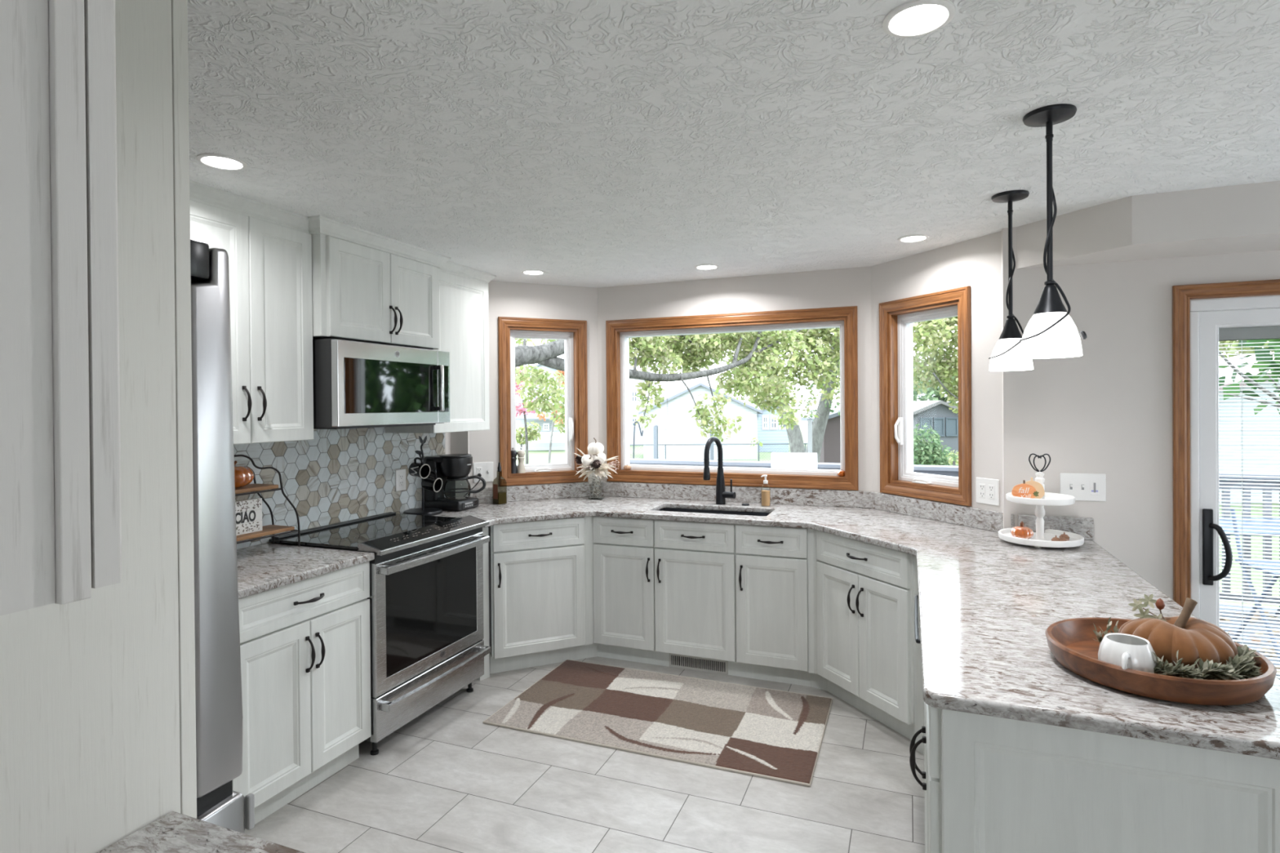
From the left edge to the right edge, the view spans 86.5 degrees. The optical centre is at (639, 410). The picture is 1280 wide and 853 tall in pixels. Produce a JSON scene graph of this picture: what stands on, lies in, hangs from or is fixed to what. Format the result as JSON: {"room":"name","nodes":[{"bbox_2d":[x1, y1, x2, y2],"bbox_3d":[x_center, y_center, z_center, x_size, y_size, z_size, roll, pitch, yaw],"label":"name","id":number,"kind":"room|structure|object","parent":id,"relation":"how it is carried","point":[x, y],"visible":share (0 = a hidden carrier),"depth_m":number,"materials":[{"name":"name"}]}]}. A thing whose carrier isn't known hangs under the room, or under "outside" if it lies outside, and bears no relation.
{"room":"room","nodes":[
{"label":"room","id":0,"kind":"room"},
{"bbox_2d":[238,432,450,549],"bbox_3d":[-2.629,0.366,1.151,0.140,2.373,7.200,0,0,22],"label":"wall","id":1,"kind":"structure","parent":0,"point":[447,435],"depth_m":4.44,"materials":[{"name":"beige paint"}]},
{"bbox_2d":[189,179,313,444],"bbox_3d":[-1.704,-0.352,2.776,0.392,0.971,0.625,0,0,22],"label":"upper cabinet","id":2,"kind":"object","parent":1,"relation":"attached to","point":[268,247],"visible":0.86,"depth_m":2.80,"materials":[{"name":"paint"}]},
{"bbox_2d":[233,426,445,549],"bbox_3d":[-1.635,0.339,3.461,0.008,0.556,2.028,0,0,22],"label":"tile backsplash","id":3,"kind":"structure","parent":1,"relation":"attached to","point":[336,476],"depth_m":3.56,"materials":[{"name":"tile"}]},
{"bbox_2d":[395,469,405,491],"bbox_3d":[-1.409,0.411,4.008,0.008,0.125,0.085,0,0,22],"label":"wall outlet","id":4,"kind":"object","parent":3,"relation":"attached to","point":[400,474],"visible":1,"depth_m":4.00,"materials":[{"name":"white plastic"}]},
{"bbox_2d":[308,215,450,349],"bbox_3d":[-1.411,-0.587,3.432,0.457,0.512,0.902,0,0,22],"label":"upper cabinet","id":5,"kind":"object","parent":1,"relation":"attached to","point":[367,286],"visible":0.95,"depth_m":3.26,"materials":[{"name":"paint"}]},
{"bbox_2d":[312,338,449,429],"bbox_3d":[-1.376,-0.119,3.426,0.511,0.402,0.785,0,0,22],"label":"microwave","id":6,"kind":"object","parent":5,"relation":"attached to","point":[357,384],"visible":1,"depth_m":3.20,"materials":[{"name":"metal"}]},
{"bbox_2d":[384,260,496,433],"bbox_3d":[-1.188,-0.361,4.101,0.376,0.975,0.590,0,0,22],"label":"upper cabinet","id":7,"kind":"object","parent":1,"relation":"attached to","point":[464,313],"visible":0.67,"depth_m":4.05,"materials":[{"name":"paint"}]},
{"bbox_2d":[450,431,469,497],"bbox_3d":[-1.165,0.335,4.470,0.139,2.373,0.070,0,0,22],"label":"wall","id":8,"kind":"structure","parent":0,"point":[460,441],"depth_m":4.43,"materials":[{"name":"beige paint"}]},
{"bbox_2d":[469,280,599,488],"bbox_3d":[-0.727,0.331,4.664,0.894,2.373,0.140,-1,0,-23],"label":"wall","id":9,"kind":"structure","parent":0,"point":[505,299],"depth_m":4.58,"materials":[{"name":"beige paint"}]},
{"bbox_2d":[473,462,493,483],"bbox_3d":[-1.023,0.406,4.450,0.130,0.132,0.017,-1,0,-23],"label":"wall outlet","id":10,"kind":"object","parent":9,"relation":"attached to","point":[485,468],"visible":0.85,"depth_m":4.45,"materials":[{"name":"white plastic"}]},
{"bbox_2d":[497,316,588,486],"bbox_3d":[-0.675,-0.061,4.672,0.614,1.119,0.156,-1,0,-23],"label":"window","id":11,"kind":"structure","parent":9,"relation":"in","point":[574,332],"depth_m":4.65,"materials":[{"name":"brown wood"}]},
{"bbox_2d":[517,447,524,473],"bbox_3d":[-0.803,0.341,4.597,0.056,0.183,0.056,0,0,22],"label":"pepper mill","id":12,"kind":"object","parent":11,"relation":"on","point":[521,453],"visible":0.97,"depth_m":4.58,"materials":[{"name":"beige paint"}]},
{"bbox_2d":[244,656,924,852],"bbox_3d":[0.862,1.592,0.119,7.400,0.120,8.130,0,0,22],"label":"floor","id":13,"kind":"structure","parent":0,"point":[446,780],"depth_m":2.67,"materials":[{"name":"tile"}]},
{"bbox_2d":[0,0,196,852],"bbox_3d":[-0.860,0.355,0.771,0.023,2.371,0.714,0,0,22],"label":"panel","id":14,"kind":"object","parent":13,"relation":"on","point":[98,699],"visible":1,"depth_m":1.02,"materials":[{"name":"paint"}]},
{"bbox_2d":[190,239,254,833],"bbox_3d":[-1.257,0.614,0.999,0.922,1.778,0.802,0,0,22],"label":"refrigerator","id":15,"kind":"object","parent":13,"relation":"on","point":[218,677],"visible":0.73,"depth_m":1.14,"materials":[{"name":"metal"}]},
{"bbox_2d":[232,560,371,831],"bbox_3d":[-1.553,1.094,2.764,0.642,0.882,0.659,0,0,22],"label":"base cabinet","id":16,"kind":"object","parent":13,"relation":"on","point":[305,645],"visible":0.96,"depth_m":2.64,"materials":[{"name":"paint"}]},
{"bbox_2d":[236,542,374,599],"bbox_3d":[-1.567,0.637,2.764,0.641,0.032,0.647,0,0,22],"label":"countertop","id":17,"kind":"structure","parent":16,"relation":"on","point":[263,567],"depth_m":2.76,"materials":[{"name":"stone"}]},
{"bbox_2d":[234,454,300,546],"bbox_3d":[-1.740,0.403,2.827,0.168,0.438,0.638,0,0,22],"label":"stand","id":18,"kind":"object","parent":17,"relation":"on","point":[273,529],"visible":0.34,"depth_m":2.97,"materials":[{"name":"brown wood"}]},
{"bbox_2d":[234,460,253,488],"bbox_3d":[-1.718,0.270,2.871,0.156,0.114,0.156,-1,0,-16],"label":"pumpkin","id":19,"kind":"object","parent":18,"relation":"on","point":[243,475],"visible":0.54,"depth_m":2.85,"materials":[{"name":"orange ceramic"}]},
{"bbox_2d":[235,497,262,535],"bbox_3d":[-1.689,0.455,2.901,0.019,0.143,0.165,0,0,22],"label":"sign","id":20,"kind":"object","parent":18,"relation":"on","point":[248,512],"visible":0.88,"depth_m":2.91,"materials":[{"name":"white paint"}]},
{"bbox_2d":[268,511,490,755],"bbox_3d":[-1.263,1.054,3.442,0.704,0.948,0.816,0,0,22],"label":"range","id":21,"kind":"object","parent":13,"relation":"on","point":[426,597],"visible":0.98,"depth_m":3.27,"materials":[{"name":"silver metal"}]},
{"bbox_2d":[268,513,459,550],"bbox_3d":[-1.338,0.607,3.468,0.549,0.016,0.816,0,0,22],"label":"glass cooktop","id":22,"kind":"object","parent":21,"relation":"in","point":[351,535],"depth_m":3.37,"materials":[{"name":"black glass"}]},
{"bbox_2d":[390,520,462,540],"bbox_3d":[-1.027,0.591,3.344,0.026,0.006,0.537,0,0,22],"label":"print","id":23,"kind":"object","parent":21,"relation":"on","point":[410,536],"depth_m":3.33},
{"bbox_2d":[477,516,586,680],"bbox_3d":[-0.745,1.079,4.192,0.709,0.882,0.622,-1,0,-23],"label":"base cabinet","id":24,"kind":"object","parent":13,"relation":"on","point":[535,572],"visible":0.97,"depth_m":3.97,"materials":[{"name":"paint"}]},
{"bbox_2d":[402,496,1279,759],"bbox_3d":[0.152,0.622,3.123,3.574,0.032,2.754,0,0,22],"label":"countertop","id":25,"kind":"structure","parent":24,"relation":"on","point":[988,602],"depth_m":2.06,"materials":[{"name":"stone"}]},
{"bbox_2d":[403,435,442,515],"bbox_3d":[-1.284,0.380,4.020,0.220,0.463,0.220,0,0,22],"label":"mug tree","id":26,"kind":"object","parent":25,"relation":"on","point":[421,511],"visible":0.68,"depth_m":4.01,"materials":[{"name":"black metal"}]},
{"bbox_2d":[408,457,430,478],"bbox_3d":[-1.258,0.327,3.879,0.099,0.122,0.084,0,0,27],"label":"mug","id":27,"kind":"object","parent":26,"relation":"hanging from","point":[421,470],"visible":1,"depth_m":3.86,"materials":[{"name":"black ceramic"}]},
{"bbox_2d":[421,471,442,492],"bbox_3d":[-1.213,0.414,3.963,0.102,0.123,0.083,0,0,20],"label":"mug","id":28,"kind":"object","parent":26,"relation":"hanging from","point":[430,483],"visible":0.84,"depth_m":3.94,"materials":[{"name":"black ceramic"}]},
{"bbox_2d":[423,453,485,511],"bbox_3d":[-1.151,0.441,4.234,0.298,0.336,0.246,0,0,22],"label":"coffee maker","id":29,"kind":"object","parent":25,"relation":"on","point":[451,468],"visible":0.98,"depth_m":4.15,"materials":[{"name":"black plastic"}]},
{"bbox_2d":[493,462,506,504],"bbox_3d":[-0.910,0.471,4.407,0.064,0.270,0.066,0,0,42],"label":"oil bottle","id":30,"kind":"object","parent":25,"relation":"on","point":[499,497],"visible":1,"depth_m":4.39,"materials":[{"name":"green glass"}]},
{"bbox_2d":[586,468,604,499],"bbox_3d":[-0.294,0.493,4.608,0.116,0.215,0.116,0,0,10],"label":"vase","id":31,"kind":"object","parent":25,"relation":"on","point":[589,477],"visible":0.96,"depth_m":4.61,"materials":[{"name":"clear glass"}]},
{"bbox_2d":[572,437,619,479],"bbox_3d":[-0.291,0.328,4.604,0.330,0.290,0.269,0,0,10],"label":"bouquet","id":32,"kind":"object","parent":31,"relation":"in","point":[601,468],"visible":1,"depth_m":4.54,"materials":[{"name":"white plant"}]},
{"bbox_2d":[657,507,769,515],"bbox_3d":[0.434,0.727,4.113,0.753,0.193,0.344,0,0,22],"label":"sink","id":33,"kind":"object","parent":25,"relation":"in","point":[664,508],"visible":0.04,"depth_m":4.27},
{"bbox_2d":[702,436,736,504],"bbox_3d":[0.495,0.380,4.250,0.132,0.433,0.195,0,0,39],"label":"faucet","id":34,"kind":"object","parent":25,"relation":"on","point":[721,495],"visible":1,"depth_m":4.29,"materials":[{"name":"black metal"}]},
{"bbox_2d":[760,475,770,506],"bbox_3d":[0.779,0.497,4.223,0.056,0.194,0.062,0,0,22],"label":"soap dispenser","id":35,"kind":"object","parent":25,"relation":"on","point":[765,495],"visible":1,"depth_m":4.21,"materials":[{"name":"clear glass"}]},
{"bbox_2d":[469,481,1093,540],"bbox_3d":[0.594,0.547,4.052,3.435,0.100,0.704,0,0,22],"label":"granite upstand","id":36,"kind":"object","parent":25,"relation":"on","point":[975,517],"visible":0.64,"depth_m":4.22,"materials":[{"name":"grey stone"}]},
{"bbox_2d":[998,453,1084,548],"bbox_3d":[1.786,0.393,3.039,0.330,0.401,0.330,0,0,22],"label":"tiered tray","id":37,"kind":"object","parent":25,"relation":"on","point":[1040,539],"visible":0.92,"depth_m":3.02,"materials":[{"name":"white paint"}]},
{"bbox_2d":[1010,521,1033,538],"bbox_3d":[1.694,0.531,3.018,0.088,0.081,0.088,0,0,22],"label":"pumpkin","id":38,"kind":"object","parent":37,"relation":"on","point":[1023,531],"visible":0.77,"depth_m":2.99,"materials":[{"name":"orange ceramic"}]},
{"bbox_2d":[1011,477,1044,498],"bbox_3d":[1.711,0.348,3.001,0.126,0.105,0.019,0,0,28],"label":"sign","id":39,"kind":"object","parent":37,"relation":"on","point":[1032,489],"visible":0.85,"depth_m":2.99,"materials":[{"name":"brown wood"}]},
{"bbox_2d":[1045,617,1276,705],"bbox_3d":[1.187,0.576,1.579,0.424,0.061,0.424,0,0,7],"label":"wooden tray","id":40,"kind":"object","parent":25,"relation":"on","point":[1072,642],"visible":0.64,"depth_m":1.45,"materials":[{"name":"brown wood"}]},
{"bbox_2d":[1093,617,1119,643],"bbox_3d":[1.152,0.550,1.682,0.060,0.088,0.029,0,0,22],"label":"greenery sprig","id":41,"kind":"object","parent":40,"relation":"in","point":[1099,635],"visible":0.48,"depth_m":1.68,"materials":[{"name":"plant"}]},
{"bbox_2d":[1097,633,1157,673],"bbox_3d":[1.072,0.551,1.506,0.121,0.088,0.108,-1,0,-14],"label":"mug","id":42,"kind":"object","parent":40,"relation":"in","point":[1125,651],"visible":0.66,"depth_m":1.48,"materials":[{"name":"white ceramic"}]},
{"bbox_2d":[1118,597,1238,667],"bbox_3d":[1.234,0.509,1.561,0.218,0.162,0.219,0,0,22],"label":"pumpkin","id":43,"kind":"object","parent":40,"relation":"in","point":[1194,638],"visible":0.68,"depth_m":1.51,"materials":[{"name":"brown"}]},
{"bbox_2d":[1128,594,1168,622],"bbox_3d":[1.206,0.473,1.611,0.081,0.072,0.028,0,0,22],"label":"pick","id":44,"kind":"object","parent":43,"relation":"on","point":[1159,603],"visible":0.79,"depth_m":1.61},
{"bbox_2d":[1153,644,1262,679],"bbox_3d":[1.261,0.559,1.497,0.336,0.079,0.180,-1,0,-28],"label":"greenery sprig","id":45,"kind":"object","parent":40,"relation":"in","point":[1242,667],"visible":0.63,"depth_m":1.44,"materials":[{"name":"green plant"}]},
{"bbox_2d":[582,515,598,658],"bbox_3d":[-0.315,1.076,4.163,0.180,0.882,0.168,0,0,22],"label":"strip","id":46,"kind":"object","parent":13,"relation":"on","point":[591,650],"visible":0.41,"depth_m":4.12,"materials":[{"name":"paint"}]},
{"bbox_2d":[592,515,658,665],"bbox_3d":[-0.015,1.073,4.303,0.426,0.882,0.632,0,0,22],"label":"base cabinet","id":47,"kind":"object","parent":13,"relation":"on","point":[624,548],"visible":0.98,"depth_m":4.05,"materials":[{"name":"paint"}]},
{"bbox_2d":[483,659,832,786],"bbox_3d":[0.121,1.510,3.430,1.560,0.015,0.872,0,0,22],"label":"rug","id":48,"kind":"object","parent":13,"relation":"on","point":[775,735],"visible":1,"depth_m":3.33,"materials":[{"name":"brown fabric"}]},
{"bbox_2d":[654,520,738,676],"bbox_3d":[0.407,1.071,4.136,0.482,0.882,0.632,0,0,22],"label":"base cabinet","id":49,"kind":"object","parent":13,"relation":"on","point":[695,600],"visible":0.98,"depth_m":3.88,"materials":[{"name":"paint"}]},
{"bbox_2d":[669,653,728,675],"bbox_3d":[0.337,1.469,3.949,0.355,0.088,0.008,0,0,22],"label":"floor vent","id":50,"kind":"object","parent":49,"relation":"attached to","point":[679,661],"visible":0.98,"depth_m":3.94,"materials":[{"name":"grey metal"}]},
{"bbox_2d":[735,524,813,686],"bbox_3d":[0.830,1.069,3.968,0.428,0.882,0.632,0,0,22],"label":"base cabinet","id":51,"kind":"object","parent":13,"relation":"on","point":[775,579],"visible":1,"depth_m":3.72,"materials":[{"name":"paint"}]},
{"bbox_2d":[808,529,827,691],"bbox_3d":[0.974,1.069,3.673,0.232,0.882,0.102,0,0,29],"label":"strip","id":52,"kind":"object","parent":13,"relation":"on","point":[818,682],"visible":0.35,"depth_m":3.64,"materials":[{"name":"paint"}]},
{"bbox_2d":[816,530,923,754],"bbox_3d":[1.324,1.068,3.405,0.622,0.882,0.713,-1,0,-23],"label":"base cabinet","id":53,"kind":"object","parent":13,"relation":"on","point":[868,654],"visible":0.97,"depth_m":3.26,"materials":[{"name":"paint"}]},
{"bbox_2d":[914,595,924,791],"bbox_3d":[1.252,1.079,2.256,0.632,0.875,0.600,0,0,22],"label":"dishwasher","id":54,"kind":"object","parent":13,"relation":"on","point":[916,600],"visible":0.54,"depth_m":2.38,"materials":[{"name":"metal"}]},
{"bbox_2d":[909,702,942,852],"bbox_3d":[1.070,1.080,1.665,0.762,0.882,0.615,0,0,22],"label":"base cabinet","id":55,"kind":"object","parent":13,"relation":"on","point":[931,740],"visible":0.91,"depth_m":1.50,"materials":[{"name":"paint"}]},
{"bbox_2d":[941,708,1279,852],"bbox_3d":[0.952,1.083,1.369,0.628,0.882,0.022,0,0,22],"label":"end panel","id":56,"kind":"object","parent":13,"relation":"on","point":[1009,785],"visible":0.89,"depth_m":1.38,"materials":[{"name":"paint"}]},
{"bbox_3d":[-0.607,1.099,0.659,0.505,0.882,0.620,0,0,22],"label":"base cabinet","id":57,"kind":"object","parent":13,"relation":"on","visible":0},
{"bbox_2d":[97,811,305,852],"bbox_3d":[-0.607,0.642,0.663,0.523,0.032,0.655,0,0,22],"label":"countertop","id":58,"kind":"structure","parent":57,"relation":"on","point":[174,832],"depth_m":0.99,"materials":[{"name":"stone"}]},
{"bbox_2d":[187,0,1279,287],"bbox_3d":[0.843,-0.916,0.104,7.400,0.150,8.130,0,0,22],"label":"ceiling","id":59,"kind":"structure","parent":0,"point":[580,143],"depth_m":1.98,"materials":[{"name":"white paint"}]},
{"bbox_2d":[195,152,247,170],"bbox_3d":[-1.403,-0.833,2.285,0.146,0.007,0.146,0,0,22],"label":"recessed light","id":60,"kind":"object","parent":59,"relation":"in","point":[219,161],"visible":1,"depth_m":2.28,"materials":[{"name":"white paint"}]},
{"bbox_2d":[897,234,928,242],"bbox_3d":[1.370,-0.861,3.409,0.146,0.007,0.146,0,0,22],"label":"recessed light","id":61,"kind":"object","parent":59,"relation":"in","point":[913,237],"visible":1,"depth_m":3.40,"materials":[{"name":"white paint"}]},
{"bbox_2d":[882,0,955,37],"bbox_3d":[0.600,-0.844,1.467,0.146,0.007,0.146,0,0,22],"label":"recessed light","id":62,"kind":"object","parent":59,"relation":"in","point":[913,18],"visible":1,"depth_m":1.46,"materials":[{"name":"white paint"}]},
{"bbox_2d":[988,190,1033,371],"bbox_3d":[1.483,-0.511,2.721,0.174,0.700,0.164,0,0,22],"label":"pendant lamp","id":63,"kind":"object","parent":59,"relation":"hanging from","point":[1005,355],"visible":0.89,"depth_m":2.70,"materials":[{"name":"white glass"}]},
{"bbox_2d":[1018,103,1087,358],"bbox_3d":[1.182,-0.504,1.960,0.174,0.700,0.164,0,0,22],"label":"pendant lamp","id":64,"kind":"object","parent":59,"relation":"hanging from","point":[1051,332],"visible":1,"depth_m":1.94,"materials":[{"name":"white glass"}]},
{"bbox_2d":[597,266,872,492],"bbox_3d":[0.582,0.322,4.509,1.935,2.373,0.140,0,0,22],"label":"wall","id":65,"kind":"structure","parent":0,"point":[848,286],"depth_m":4.36,"materials":[{"name":"beige paint"}]},
{"bbox_2d":[605,306,858,490],"bbox_3d":[0.570,-0.069,4.497,1.670,1.119,0.156,0,0,22],"label":"window","id":66,"kind":"structure","parent":65,"relation":"in","point":[618,332],"depth_m":4.44,"materials":[{"name":"brown wood"}]},
{"bbox_2d":[871,231,1002,511],"bbox_3d":[1.659,0.318,3.692,0.140,2.373,0.969,-1,0,-23],"label":"wall","id":67,"kind":"structure","parent":0,"point":[975,263],"depth_m":3.44,"materials":[{"name":"beige paint"}]},
{"bbox_2d":[879,285,971,506],"bbox_3d":[1.609,-0.073,3.766,0.156,1.119,0.629,-1,0,-23],"label":"window","id":68,"kind":"structure","parent":67,"relation":"in","point":[897,317],"depth_m":3.91,"materials":[{"name":"brown wood"}]},
{"bbox_2d":[976,477,999,506],"bbox_3d":[1.719,0.401,3.368,0.008,0.128,0.130,-1,0,-23],"label":"wall outlet","id":69,"kind":"object","parent":67,"relation":"attached to","point":[987,489],"visible":1,"depth_m":3.36,"materials":[{"name":"white plastic"}]},
{"bbox_2d":[1000,226,1279,599],"bbox_3d":[3.564,0.310,2.592,3.883,2.373,0.140,0,0,22],"label":"wall","id":70,"kind":"structure","parent":0,"point":[1107,410],"depth_m":3.08,"materials":[{"name":"beige paint"}]},
{"bbox_2d":[1059,472,1106,502],"bbox_3d":[2.027,0.352,3.115,0.180,0.126,0.017,0,0,22],"label":"light switch","id":71,"kind":"object","parent":70,"relation":"attached to","point":[1083,486],"visible":0.94,"depth_m":3.12,"materials":[{"name":"white plastic"}]},
{"bbox_2d":[1172,279,1279,678],"bbox_3d":[3.280,0.523,2.665,1.977,2.150,0.198,0,0,22],"label":"door","id":72,"kind":"structure","parent":70,"relation":"in","point":[1198,326],"depth_m":2.95,"materials":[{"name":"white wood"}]},
{"bbox_2d":[1016,180,1279,268],"bbox_3d":[3.490,-0.775,2.341,3.825,0.198,0.363,0,0,22],"label":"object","id":73,"kind":"structure","parent":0,"point":[1240,218],"depth_m":2.74,"materials":[{"name":"beige paint"}]},
{"bbox_2d":[1218,325,1279,678],"bbox_3d":[2.872,0.516,2.830,0.756,1.749,0.018,0,0,22],"label":"blind","id":74,"kind":"object","parent":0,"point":[1242,333],"depth_m":2.93,"materials":[{"name":"white plastic"}]},
{"bbox_2d":[1219,604,1279,679],"bbox_3d":[3.482,1.624,4.427,9.600,0.035,3.168,0,0,22],"label":"deck","id":75,"kind":"object","parent":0,"point":[1237,606],"depth_m":5.02,"materials":[{"name":"grey wood"}]},
{"bbox_2d":[771,452,817,469],"bbox_3d":[1.403,1.005,6.162,0.420,1.215,0.430,0,0,12],"label":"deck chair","id":76,"kind":"object","parent":75,"relation":"on","point":[779,460],"visible":0.1,"depth_m":6.34,"materials":[{"name":"white plastic"}]},
{"bbox_2d":[629,457,1279,606],"bbox_3d":[3.993,1.049,5.721,9.205,1.092,0.180,0,0,22],"label":"deck railing","id":77,"kind":"object","parent":75,"relation":"on","point":[945,470],"visible":0.16,"depth_m":5.43,"materials":[{"name":"grey paint"}]},
{"bbox_2d":[1219,516,1279,617],"bbox_3d":[4.461,1.222,5.007,0.840,0.763,0.734,0,0,14],"label":"patio table","id":78,"kind":"object","parent":75,"relation":"on","point":[1220,520],"visible":0.1,"depth_m":4.97,"materials":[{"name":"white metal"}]},
{"bbox_2d":[1219,610,1279,672],"bbox_3d":[4.740,1.578,3.886,4.233,0.054,2.865,0,0,22],"label":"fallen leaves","id":79,"kind":"object","parent":75,"relation":"on","point":[1250,611],"visible":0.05,"depth_m":4.80,"materials":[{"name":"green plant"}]},
{"bbox_2d":[1230,509,1279,662],"bbox_3d":[4.120,1.130,4.252,0.480,0.961,0.619,0,0,14],"label":"patio chair","id":80,"kind":"object","parent":75,"relation":"on","point":[1232,513],"visible":0.47,"depth_m":4.34,"materials":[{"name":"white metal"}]},
{"bbox_3d":[-1.543,0.361,0.581,2.300,2.373,0.120,0,0,22],"label":"wall","id":81,"kind":"structure","parent":0,"visible":0},
{"bbox_2d":[0,0,122,615],"bbox_3d":[-0.684,-0.326,0.469,0.517,0.926,0.290,0,0,22],"label":"upper cabinet","id":82,"kind":"object","parent":81,"relation":"attached to","point":[60,509],"visible":1,"depth_m":0.47,"materials":[{"name":"paint"}]},
{"label":"outside","id":83,"kind":"structure","parent":0,"visible":0},
{"bbox_2d":[515,424,1279,607],"bbox_3d":[12.776,2.224,45.835,130.000,0.100,85.400,0,0,22],"label":"lawn","id":84,"kind":"structure","parent":83,"point":[557,455],"depth_m":16.33,"materials":[{"name":"green plant"}]},
{"bbox_2d":[515,366,542,464],"bbox_3d":[-3.836,0.470,22.001,1.242,3.940,1.180,0,0,41],"label":"shrub","id":85,"kind":"object","parent":84,"relation":"on","point":[519,408],"visible":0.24,"depth_m":21.97,"materials":[{"name":"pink plant"}]},
{"bbox_2d":[515,421,542,449],"bbox_3d":[-4.139,1.401,23.946,1.285,2.059,1.134,0,0,22],"label":"shrub","id":86,"kind":"object","parent":84,"relation":"on","point":[531,435],"visible":0.73,"depth_m":23.88,"materials":[{"name":"green plant"}]},
{"bbox_2d":[515,364,565,450],"bbox_3d":[-5.700,-0.257,41.212,4.184,5.196,6.050,0,0,0],"label":"house","id":87,"kind":"structure","parent":84,"relation":"on","point":[558,439],"depth_m":39.98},
{"bbox_2d":[535,370,564,463],"bbox_3d":[-2.247,0.583,17.950,1.004,3.737,0.562,0,0,-9],"label":"shrub","id":88,"kind":"object","parent":84,"relation":"on","point":[539,415],"visible":0.17,"depth_m":17.97,"materials":[{"name":"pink plant"}]},
{"bbox_2d":[629,363,645,444],"bbox_3d":[-1.042,-0.660,45.477,3.216,5.881,3.500,0,0,0],"label":"house","id":89,"kind":"structure","parent":84,"relation":"on","point":[633,402],"depth_m":43.98,"materials":[{"name":"white"}]},
{"bbox_2d":[653,424,658,458],"bbox_3d":[0.493,1.421,20.999,0.150,1.983,0.150,0,0,22],"label":"post","id":90,"kind":"object","parent":84,"relation":"on","point":[655,426],"visible":0.62,"depth_m":20.95,"materials":[{"name":"grey paint"}]},
{"bbox_2d":[515,329,800,447],"bbox_3d":[-0.447,0.222,10.308,8.935,4.537,2.570,-1,0,-38],"label":"shade tree","id":91,"kind":"object","parent":84,"relation":"on","point":[664,352],"visible":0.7,"depth_m":10.40,"materials":[{"name":"green plant"}]},
{"bbox_2d":[638,382,763,459],"bbox_3d":[2.839,0.508,33.989,5.829,3.620,4.500,0,0,0],"label":"garage","id":92,"kind":"structure","parent":84,"relation":"on","point":[681,428],"depth_m":31.99,"materials":[{"name":"white"}]},
{"bbox_2d":[629,443,807,461],"bbox_3d":[3.705,1.839,27.002,9.788,1.030,0.039,0,0,0],"label":"wire fence","id":93,"kind":"object","parent":84,"relation":"on","point":[742,444],"visible":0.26,"depth_m":27.00,"materials":[{"name":"grey metal"}]},
{"bbox_2d":[669,327,839,453],"bbox_3d":[3.612,-1.034,20.981,7.070,6.852,4.260,0,0,44],"label":"maple tree","id":94,"kind":"object","parent":84,"relation":"on","point":[808,340],"visible":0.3,"depth_m":19.13,"materials":[{"name":"green plant"}]},
{"bbox_2d":[748,400,788,452],"bbox_3d":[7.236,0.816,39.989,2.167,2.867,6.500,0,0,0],"label":"house","id":95,"kind":"structure","parent":84,"relation":"on","point":[769,430],"depth_m":37.00,"materials":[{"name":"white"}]},
{"bbox_2d":[807,417,812,453],"bbox_3d":[5.244,1.300,20.999,0.150,2.152,0.150,0,0,22],"label":"post","id":96,"kind":"object","parent":84,"relation":"on","point":[809,420],"visible":0.54,"depth_m":20.95,"materials":[{"name":"grey paint"}]},
{"bbox_2d":[800,408,840,462],"bbox_3d":[6.936,1.154,23.997,1.942,2.383,2.500,0,0,0],"label":"garden shed","id":97,"kind":"object","parent":84,"relation":"on","point":[830,450],"visible":0.13,"depth_m":23.00,"materials":[{"name":"grey"}]},
{"bbox_2d":[805,328,839,462],"bbox_3d":[6.886,-0.336,22.092,3.122,5.395,2.883,0,0,22],"label":"maple tree","id":98,"kind":"object","parent":84,"relation":"on","point":[824,408],"visible":0.12,"depth_m":21.81,"materials":[{"name":"green plant"}]},
{"bbox_2d":[912,354,957,405],"bbox_3d":[14.880,-0.284,33.883,3.309,5.526,2.908,0,0,22],"label":"evergreen tree","id":99,"kind":"object","parent":84,"relation":"on","point":[931,391],"visible":0.15,"depth_m":33.66,"materials":[{"name":"green plant"}]},
{"bbox_2d":[912,316,958,414],"bbox_3d":[5.898,-0.082,13.759,2.712,4.992,1.900,-1,0,-43],"label":"maple tree","id":100,"kind":"object","parent":84,"relation":"on","point":[940,370],"visible":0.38,"depth_m":13.63,"materials":[{"name":"green plant"}]},
{"bbox_2d":[913,400,958,465],"bbox_3d":[11.410,0.952,27.499,2.130,2.678,3.500,0,0,0],"label":"shed","id":101,"kind":"object","parent":84,"relation":"on","point":[937,415],"visible":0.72,"depth_m":25.99,"materials":[{"name":"wood"}]},
{"bbox_2d":[913,422,958,466],"bbox_3d":[5.106,1.327,12.024,0.971,2.207,0.911,0,0,22],"label":"shrub","id":102,"kind":"object","parent":84,"relation":"on","point":[934,448],"visible":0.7,"depth_m":11.83,"materials":[{"name":"green plant"}]},
{"bbox_2d":[1218,340,1274,358],"bbox_3d":[27.415,-1.837,30.027,9.911,9.802,4.854,0,0,2],"label":"maple tree","id":103,"kind":"object","parent":84,"relation":"on","point":[1234,342],"visible":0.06,"depth_m":29.20,"materials":[{"name":"green plant"}]},
{"bbox_2d":[1218,351,1279,503],"bbox_3d":[18.059,0.208,19.991,8.994,4.154,6.500,0,0,0],"label":"house","id":104,"kind":"structure","parent":84,"relation":"on","point":[1243,355],"depth_m":17.00,"materials":[{"name":"white"}]},
{"bbox_2d":[1218,338,1279,414],"bbox_3d":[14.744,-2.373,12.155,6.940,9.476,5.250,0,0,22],"label":"leafy tree","id":105,"kind":"object","parent":84,"relation":"on","point":[1273,340],"visible":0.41,"depth_m":13.61,"materials":[{"name":"green plant"}]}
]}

